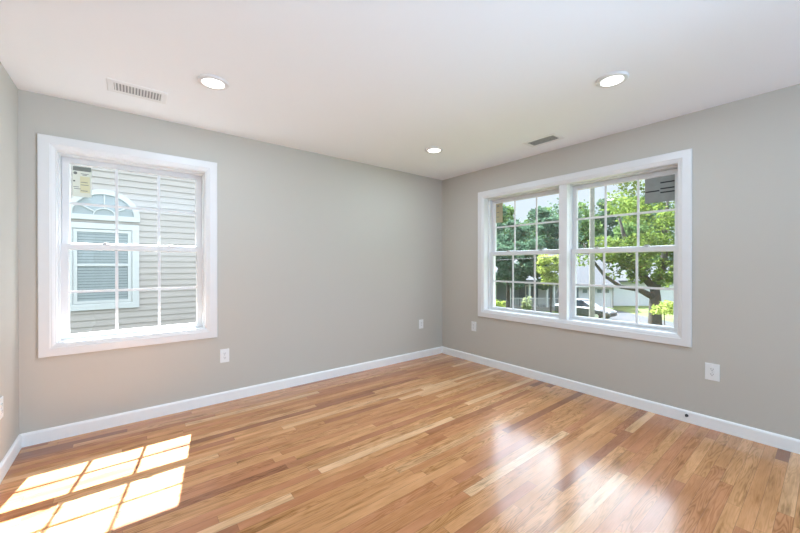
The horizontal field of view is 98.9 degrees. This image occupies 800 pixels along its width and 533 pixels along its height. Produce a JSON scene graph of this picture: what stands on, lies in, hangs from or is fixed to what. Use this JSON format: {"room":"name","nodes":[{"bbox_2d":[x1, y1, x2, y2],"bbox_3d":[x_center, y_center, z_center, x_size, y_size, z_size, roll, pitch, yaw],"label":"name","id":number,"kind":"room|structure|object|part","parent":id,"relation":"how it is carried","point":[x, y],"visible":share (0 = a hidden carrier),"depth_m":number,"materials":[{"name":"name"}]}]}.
{"room":"empty living room","nodes":[
{"label":"empty living room","id":0,"kind":"room"},
{"bbox_2d":[0,62,18,462],"bbox_3d":[-0.767,0.027,-0.112,0.150,2.440,6.100,0,0,-38],"label":"wall","id":1,"kind":"structure","parent":0,"point":[9,266],"depth_m":2.14,"materials":[{"name":"beige paint"}]},
{"bbox_2d":[0,396,2,419],"bbox_3d":[-2.326,0.831,1.998,0.009,0.122,0.076,0,0,-38],"label":"wall outlet","id":2,"kind":"object","parent":1,"relation":"attached to","point":[1,398],"visible":1,"depth_m":2.00,"materials":[{"name":"plastic"}]},
{"bbox_2d":[0,434,21,482],"bbox_3d":[-0.703,1.201,-0.057,0.014,0.092,6.100,0,0,-38],"label":"baseboard","id":3,"kind":"structure","parent":1,"relation":"attached to","point":[10,456],"depth_m":2.12,"materials":[{"name":"paint"}]},
{"bbox_2d":[18,89,441,433],"bbox_3d":[-1.046,0.015,3.647,4.066,2.440,0.150,0,0,-38],"label":"wall","id":4,"kind":"structure","parent":0,"point":[324,262],"depth_m":3.33,"materials":[{"name":"beige paint"}]},
{"bbox_2d":[37,133,217,357],"bbox_3d":[-2.137,-0.139,2.800,1.118,1.562,0.210,0,0,-38],"label":"window","id":5,"kind":"structure","parent":4,"relation":"in","point":[55,155],"depth_m":2.65,"materials":[{"name":"white paint"}]},
{"bbox_2d":[72,165,91,197],"bbox_3d":[-2.444,-0.645,2.633,0.108,0.232,0.002,0,0,-38],"label":"window sticker","id":6,"kind":"object","parent":5,"relation":"attached to","point":[81,176],"visible":1,"depth_m":2.63,"materials":[{"name":"paper"}]},
{"bbox_3d":[-2.431,-0.624,2.642,0.056,0.125,0.001,0,0,-38],"label":"tinted panel","id":7,"kind":"part","parent":6,"relation":"part of","materials":[{"name":"yellow paper"}]},
{"bbox_3d":[-2.166,-0.139,2.836,0.938,1.382,0.118,0,0,-38],"label":"frame","id":8,"kind":"part","parent":5,"relation":"part of","materials":[{"name":"white plastic"}]},
{"bbox_3d":[-2.176,-0.470,2.848,0.910,0.688,0.032,0,0,-38],"label":"sash","id":9,"kind":"part","parent":5,"relation":"part of","materials":[{"name":"white plastic"}]},
{"bbox_3d":[-2.155,0.192,2.823,0.919,0.712,0.034,0,0,-38],"label":"sash","id":10,"kind":"part","parent":5,"relation":"part of","materials":[{"name":"white plastic"}]},
{"bbox_2d":[70,169,195,244],"bbox_3d":[-2.172,-0.474,2.843,0.830,0.608,0.006,0,0,-38],"label":"grille","id":11,"kind":"object","parent":5,"relation":"attached to","point":[142,171],"depth_m":2.85,"materials":[{"name":"white plastic"}]},
{"bbox_2d":[69,250,196,329],"bbox_3d":[-2.151,0.196,2.818,0.833,0.644,0.006,0,0,-38],"label":"grille","id":12,"kind":"object","parent":5,"relation":"attached to","point":[116,290],"depth_m":2.87,"materials":[{"name":"white plastic"}]},
{"bbox_3d":[-2.142,0.527,2.808,0.719,0.006,0.007,0,0,-38],"label":"lift rail","id":13,"kind":"part","parent":5,"relation":"part of","materials":[{"name":"white plastic"}]},
{"bbox_2d":[220,348,228,362],"bbox_3d":[-1.595,0.818,3.116,0.076,0.122,0.009,0,0,-38],"label":"wall outlet","id":14,"kind":"object","parent":4,"relation":"attached to","point":[224,353],"visible":1,"depth_m":3.11,"materials":[{"name":"plastic"}]},
{"bbox_2d":[20,346,442,447],"bbox_3d":[-0.995,1.190,3.587,4.066,0.092,0.014,0,0,-38],"label":"baseboard","id":15,"kind":"structure","parent":4,"relation":"attached to","point":[91,425],"depth_m":2.97,"materials":[{"name":"paint"}]},
{"bbox_2d":[419,319,422,328],"bbox_3d":[0.285,0.782,4.597,0.076,0.122,0.009,0,0,-38],"label":"wall outlet","id":16,"kind":"object","parent":4,"relation":"attached to","point":[421,320],"visible":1,"depth_m":4.59,"materials":[{"name":"plastic"}]},
{"bbox_2d":[0,0,799,179],"bbox_3d":[0.888,-1.277,1.189,4.366,0.160,6.400,0,0,-38],"label":"ceiling","id":17,"kind":"structure","parent":0,"point":[380,83],"depth_m":2.03,"materials":[{"name":"white paint"}]},
{"bbox_2d":[106,78,167,103],"bbox_3d":[-1.806,-1.198,2.361,0.330,0.006,0.200,0,0,-38],"label":"ceiling vent","id":18,"kind":"object","parent":17,"relation":"in","point":[113,85],"visible":1,"depth_m":2.35,"materials":[{"name":"metal"}]},
{"bbox_2d":[197,74,228,89],"bbox_3d":[-1.217,-1.193,2.232,0.184,0.015,0.184,0,0,-38],"label":"recessed light","id":19,"kind":"object","parent":17,"relation":"in","point":[214,82],"visible":1,"depth_m":2.21,"materials":[{"name":"white paint"}]},
{"bbox_2d":[425,146,442,152],"bbox_3d":[0.354,-1.197,3.546,0.184,0.015,0.184,0,0,-38],"label":"recessed light","id":20,"kind":"object","parent":17,"relation":"in","point":[434,149],"visible":1,"depth_m":3.51,"materials":[{"name":"white plastic"}]},
{"bbox_2d":[522,133,564,146],"bbox_3d":[1.373,-1.200,3.287,0.200,0.006,0.330,0,0,-38],"label":"ceiling vent","id":21,"kind":"object","parent":17,"relation":"in","point":[552,137],"visible":1,"depth_m":3.27,"materials":[{"name":"metal"}]},
{"bbox_2d":[595,71,628,87],"bbox_3d":[1.362,-1.192,2.200,0.184,0.015,0.184,0,0,-38],"label":"recessed light","id":22,"kind":"object","parent":17,"relation":"in","point":[612,79],"visible":1,"depth_m":2.18,"materials":[{"name":"white plastic"}]},
{"bbox_2d":[0,353,799,532],"bbox_3d":[0.888,1.303,1.197,4.366,0.120,6.400,0,0,-38],"label":"floor","id":23,"kind":"structure","parent":0,"point":[438,443],"depth_m":2.10,"materials":[{"name":"brown wood"}]},
{"bbox_2d":[442,84,799,439],"bbox_3d":[2.544,0.019,2.498,0.150,2.440,6.100,0,0,-38],"label":"wall","id":24,"kind":"structure","parent":0,"point":[746,152],"depth_m":2.60,"materials":[{"name":"beige paint"}]},
{"bbox_2d":[471,321,475,330],"bbox_3d":[0.947,0.778,4.398,0.009,0.122,0.076,0,0,-38],"label":"wall outlet","id":25,"kind":"object","parent":24,"relation":"attached to","point":[473,324],"visible":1,"depth_m":4.40,"materials":[{"name":"plastic"}]},
{"bbox_2d":[478,148,691,347],"bbox_3d":[1.713,-0.141,3.568,0.210,1.562,2.100,0,0,-38],"label":"window","id":26,"kind":"structure","parent":24,"relation":"in","point":[679,163],"depth_m":3.34,"materials":[{"name":"white paint"}]},
{"bbox_2d":[496,203,502,222],"bbox_3d":[1.237,-0.663,4.268,0.001,0.248,0.098,0,0,-38],"label":"window sticker","id":27,"kind":"object","parent":26,"relation":"attached to","point":[499,207],"visible":1,"depth_m":4.26,"materials":[{"name":"beige paper"}]},
{"bbox_3d":[1.445,-0.143,3.982,0.118,1.382,0.938,0,0,-38],"label":"frame","id":28,"kind":"part","parent":26,"relation":"part of","materials":[{"name":"white plastic"}]},
{"bbox_3d":[1.435,0.188,3.966,0.034,0.712,0.918,0,0,-38],"label":"sash","id":29,"kind":"part","parent":26,"relation":"part of","materials":[{"name":"white plastic"}]},
{"bbox_3d":[1.464,-0.474,3.984,0.032,0.688,0.909,0,0,-38],"label":"sash","id":30,"kind":"part","parent":26,"relation":"part of","materials":[{"name":"white plastic"}]},
{"bbox_3d":[1.419,0.523,3.955,0.007,0.006,0.718,0,0,-38],"label":"lift rail","id":31,"kind":"part","parent":26,"relation":"part of","materials":[{"name":"white plastic"}]},
{"bbox_2d":[494,255,558,310],"bbox_3d":[1.431,0.192,3.963,0.006,0.644,0.838,0,0,-38],"label":"grille","id":32,"kind":"object","parent":26,"relation":"attached to","point":[495,307],"depth_m":4.06,"materials":[{"name":"white plastic"}]},
{"bbox_2d":[496,197,558,250],"bbox_3d":[1.459,-0.478,3.981,0.006,0.608,0.835,0,0,-38],"label":"grille","id":33,"kind":"object","parent":26,"relation":"attached to","point":[517,198],"depth_m":4.02,"materials":[{"name":"white plastic"}]},
{"bbox_3d":[2.033,0.526,3.176,0.007,0.006,0.688,0,0,-38],"label":"lift rail","id":34,"kind":"part","parent":26,"relation":"part of","materials":[{"name":"white plastic"}]},
{"bbox_3d":[2.065,-0.140,3.195,0.118,1.382,0.898,0,0,-38],"label":"frame","id":35,"kind":"part","parent":26,"relation":"part of","materials":[{"name":"white plastic"}]},
{"bbox_3d":[2.049,0.191,3.187,0.034,0.712,0.888,0,0,-38],"label":"sash","id":36,"kind":"part","parent":26,"relation":"part of","materials":[{"name":"white plastic"}]},
{"bbox_2d":[576,252,673,322],"bbox_3d":[2.045,0.195,3.183,0.006,0.644,0.810,0,0,-38],"label":"grille","id":37,"kind":"object","parent":26,"relation":"attached to","point":[636,286],"depth_m":3.20,"materials":[{"name":"white plastic"}]},
{"bbox_3d":[2.076,-0.471,3.207,0.032,0.688,0.882,0,0,-38],"label":"sash","id":38,"kind":"part","parent":26,"relation":"part of","materials":[{"name":"white plastic"}]},
{"bbox_2d":[577,180,674,247],"bbox_3d":[2.072,-0.475,3.204,0.006,0.608,0.810,0,0,-38],"label":"grille","id":39,"kind":"object","parent":26,"relation":"attached to","point":[605,184],"depth_m":3.24,"materials":[{"name":"white plastic"}]},
{"bbox_2d":[645,174,674,203],"bbox_3d":[2.256,-0.674,2.975,0.001,0.244,0.218,0,0,-38],"label":"window sticker","id":40,"kind":"object","parent":26,"relation":"attached to","point":[658,189],"visible":1,"depth_m":2.97,"materials":[{"name":"grey paper"}]},
{"bbox_2d":[442,347,799,453],"bbox_3d":[2.484,1.193,2.445,0.014,0.092,6.086,0,0,-38],"label":"baseboard","id":41,"kind":"structure","parent":24,"relation":"attached to","point":[779,441],"depth_m":2.89,"materials":[{"name":"paint"}]},
{"bbox_2d":[705,362,719,381],"bbox_3d":[2.367,0.806,2.596,0.009,0.128,0.084,0,0,-38],"label":"wall outlet","id":42,"kind":"object","parent":24,"relation":"attached to","point":[712,371],"visible":1,"depth_m":2.59,"materials":[{"name":"plastic"}]},
{"label":"outside","id":43,"kind":"structure","parent":0,"visible":0},
{"bbox_2d":[541,306,672,321],"bbox_3d":[24.297,4.340,49.000,220.000,0.300,220.000,0,0,-38],"label":"ground","id":44,"kind":"structure","parent":43,"point":[642,310],"depth_m":31.78,"materials":[{"name":"green plant"}]},
{"bbox_2d":[70,164,195,333],"bbox_3d":[-6.824,-0.758,9.309,16.600,10.150,9.600,0,0,-38],"label":"neighbor house","id":45,"kind":"structure","parent":44,"relation":"on","point":[89,269],"depth_m":5.52,"materials":[{"name":"beige plastic"}]},
{"bbox_3d":[-4.600,0.010,5.311,0.672,1.130,0.014,0,0,-38],"label":"sash frame","id":46,"kind":"part","parent":45,"relation":"part of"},
{"bbox_3d":[-4.599,-0.013,5.310,0.662,0.037,0.016,0,0,-38],"label":"meeting rail","id":47,"kind":"part","parent":45,"relation":"part of","materials":[{"name":"white plastic"}]},
{"bbox_2d":[78,231,127,300],"bbox_3d":[-4.602,0.008,5.313,0.582,1.054,0.004,0,0,-38],"label":"blind","id":48,"kind":"object","parent":45,"relation":"hanging from","point":[96,268],"depth_m":5.30,"materials":[{"name":"grey plastic"}]},
{"bbox_3d":[-4.595,-0.945,5.322,0.740,0.330,0.008,0,0,-38],"label":"arched pane","id":49,"kind":"part","parent":45,"relation":"part of","materials":[{"name":"grey glass"}]},
{"bbox_3d":[-4.602,0.010,5.313,0.882,1.330,0.032,0,0,-38],"label":"window casing","id":50,"kind":"part","parent":45,"relation":"part of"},
{"bbox_2d":[496,299,505,306],"bbox_3d":[8.409,3.578,28.965,1.484,1.555,1.415,0,0,-22],"label":"bush","id":51,"kind":"object","parent":44,"relation":"on","point":[502,303],"visible":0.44,"depth_m":28.64,"materials":[{"name":"green plant"}]},
{"bbox_2d":[496,204,507,244],"bbox_3d":[10.998,-2.272,47.947,7.539,13.157,6.332,0,0,0],"label":"tree","id":52,"kind":"object","parent":44,"relation":"on","point":[499,230],"visible":0.04,"depth_m":46.39,"materials":[{"name":"green plant"}]},
{"bbox_2d":[496,204,513,244],"bbox_3d":[19.980,-4.380,68.184,7.480,17.243,6.467,0,0,0],"label":"tree","id":53,"kind":"object","parent":44,"relation":"on","point":[510,210],"visible":0.12,"depth_m":67.65,"materials":[{"name":"green plant"}]},
{"bbox_2d":[497,218,535,247],"bbox_3d":[19.708,-2.183,57.932,7.591,12.915,6.228,0,0,0],"label":"tree","id":54,"kind":"object","parent":44,"relation":"on","point":[521,231],"visible":0.27,"depth_m":57.36,"materials":[{"name":"green plant"}]},
{"bbox_2d":[496,239,552,307],"bbox_3d":[8.263,1.089,26.990,6.961,6.556,4.006,0,0,0],"label":"shade tree","id":55,"kind":"object","parent":44,"relation":"on","point":[524,268],"visible":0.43,"depth_m":26.23,"materials":[{"name":"green plant"}]},
{"bbox_2d":[521,295,531,309],"bbox_3d":[10.892,3.442,29.518,1.053,1.824,0.876,0,0,0],"label":"bush","id":56,"kind":"object","parent":44,"relation":"on","point":[525,307],"visible":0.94,"depth_m":29.35,"materials":[{"name":"green plant"}]},
{"bbox_2d":[496,248,558,310],"bbox_3d":[10.860,1.128,37.054,10.300,6.200,10.900,0,0,0],"label":"house","id":57,"kind":"structure","parent":44,"relation":"on","point":[542,296],"depth_m":33.94,"materials":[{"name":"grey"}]},
{"bbox_3d":[12.160,2.794,32.149,0.180,2.200,0.180,0,0,0],"label":"porch post","id":58,"kind":"part","parent":57,"relation":"part of","materials":[{"name":"white wood"}]},
{"bbox_3d":[12.910,2.613,33.969,0.840,1.190,0.012,0,0,0],"label":"house pane","id":59,"kind":"part","parent":57,"relation":"part of","materials":[{"name":"grey glass"}]},
{"bbox_3d":[12.985,3.434,32.141,5.350,0.820,0.060,0,0,0],"label":"porch railing","id":60,"kind":"part","parent":57,"relation":"part of","materials":[{"name":"white wood"}]},
{"bbox_3d":[14.160,2.888,33.954,0.900,2.000,0.050,0,0,0],"label":"door","id":61,"kind":"part","parent":57,"relation":"part of","materials":[{"name":"grey wood"}]},
{"bbox_3d":[13.810,2.794,32.149,0.180,2.200,0.180,0,0,0],"label":"porch post","id":62,"kind":"part","parent":57,"relation":"part of","materials":[{"name":"white wood"}]},
{"bbox_3d":[15.110,2.613,33.969,0.840,1.190,0.012,0,0,0],"label":"house pane","id":63,"kind":"part","parent":57,"relation":"part of","materials":[{"name":"grey glass"}]},
{"bbox_3d":[14.460,2.794,32.149,0.180,2.200,0.180,0,0,0],"label":"porch post","id":64,"kind":"part","parent":57,"relation":"part of","materials":[{"name":"white wood"}]},
{"bbox_2d":[520,219,542,246],"bbox_3d":[30.950,-3.622,79.835,7.963,15.653,6.513,0,0,0],"label":"tree","id":65,"kind":"object","parent":44,"relation":"on","point":[526,220],"visible":0.04,"depth_m":78.47,"materials":[{"name":"green plant"}]},
{"bbox_2d":[534,206,557,245],"bbox_3d":[30.428,-3.864,68.048,8.088,16.212,6.444,0,0,0],"label":"tree","id":66,"kind":"object","parent":44,"relation":"on","point":[548,208],"visible":0.03,"depth_m":67.11,"materials":[{"name":"green plant"}]},
{"bbox_2d":[536,254,558,312],"bbox_3d":[10.734,1.721,24.018,2.397,5.305,2.106,0,0,14],"label":"young tree","id":67,"kind":"object","parent":44,"relation":"on","point":[545,271],"visible":0.7,"depth_m":23.69,"materials":[{"name":"green plant"}]},
{"bbox_2d":[527,198,583,248],"bbox_3d":[21.911,-2.626,48.153,7.502,13.863,6.635,0,0,0],"label":"tree","id":68,"kind":"object","parent":44,"relation":"on","point":[544,215],"visible":0.35,"depth_m":47.20,"materials":[{"name":"green plant"}]},
{"bbox_2d":[554,298,616,318],"bbox_3d":[15.164,3.497,28.197,1.810,1.520,4.435,0,0,-36],"label":"parked car","id":69,"kind":"object","parent":44,"relation":"on","point":[582,304],"visible":0.48,"depth_m":27.36,"materials":[{"name":"silver metal"}]},
{"bbox_2d":[578,199,603,253],"bbox_3d":[30.414,-3.400,58.207,7.826,15.347,6.438,0,0,0],"label":"tree","id":70,"kind":"object","parent":44,"relation":"on","point":[599,229],"visible":0.19,"depth_m":56.53,"materials":[{"name":"green plant"}]},
{"bbox_2d":[589,188,594,317],"bbox_3d":[8.692,-0.453,15.478,1.800,9.700,0.298,0,0,0],"label":"utility pole","id":71,"kind":"object","parent":44,"relation":"on","point":[592,190],"visible":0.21,"depth_m":15.41,"materials":[{"name":"wood"}]},
{"bbox_2d":[496,254,588,260],"bbox_3d":[-3.433,-0.254,18.499,24.740,0.548,0.029,0,0,14],"label":"overhead wire","id":72,"kind":"object","parent":71,"relation":"attached to","point":[586,254],"visible":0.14,"depth_m":16.07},
{"bbox_2d":[595,198,620,262],"bbox_3d":[41.093,-4.602,67.952,8.095,17.688,6.254,0,0,0],"label":"tree","id":73,"kind":"object","parent":44,"relation":"on","point":[610,222],"visible":0.23,"depth_m":66.48,"materials":[{"name":"green plant"}]},
{"bbox_2d":[552,254,672,307],"bbox_3d":[23.287,1.487,37.525,14.200,5.480,10.160,0,0,0],"label":"house","id":74,"kind":"structure","parent":44,"relation":"on","point":[613,296],"depth_m":35.71,"materials":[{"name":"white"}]},
{"bbox_3d":[18.812,3.116,32.965,3.250,2.250,0.050,0,0,0],"label":"door trim","id":75,"kind":"part","parent":74,"relation":"part of","materials":[{"name":"white wood"}]},
{"bbox_2d":[576,180,674,324],"bbox_3d":[15.204,-1.707,20.088,10.565,12.207,6.899,0,0,0],"label":"maple tree","id":76,"kind":"object","parent":44,"relation":"on","point":[666,220],"visible":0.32,"depth_m":19.76,"materials":[{"name":"green plant"}]},
{"bbox_2d":[608,217,658,262],"bbox_3d":[32.529,-1.324,47.859,7.511,11.260,6.451,0,0,0],"label":"tree","id":77,"kind":"object","parent":44,"relation":"on","point":[630,226],"visible":0.08,"depth_m":46.72,"materials":[{"name":"green plant"}]},
{"bbox_2d":[608,310,672,326],"bbox_3d":[18.687,4.245,28.464,3.800,0.018,8.900,0,0,0],"label":"driveway","id":78,"kind":"structure","parent":44,"relation":"on","point":[622,316],"depth_m":27.53,"materials":[{"name":"concrete"}]},
{"bbox_2d":[620,194,668,259],"bbox_3d":[41.658,-3.997,58.237,7.932,16.541,6.634,0,0,0],"label":"tree","id":79,"kind":"object","parent":44,"relation":"on","point":[650,217],"visible":0.06,"depth_m":57.23,"materials":[{"name":"green plant"}]},
{"bbox_2d":[641,195,674,260],"bbox_3d":[51.751,-5.497,67.950,8.035,19.478,6.372,0,0,0],"label":"tree","id":80,"kind":"object","parent":44,"relation":"on","point":[670,205],"visible":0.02,"depth_m":66.73,"materials":[{"name":"green plant"}]},
{"bbox_2d":[648,300,672,325],"bbox_3d":[6.974,2.661,9.039,0.857,3.516,0.516,0,0,0],"label":"sapling","id":81,"kind":"object","parent":44,"relation":"on","point":[667,308],"visible":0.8,"depth_m":8.99,"materials":[{"name":"green plant"}]}
]}

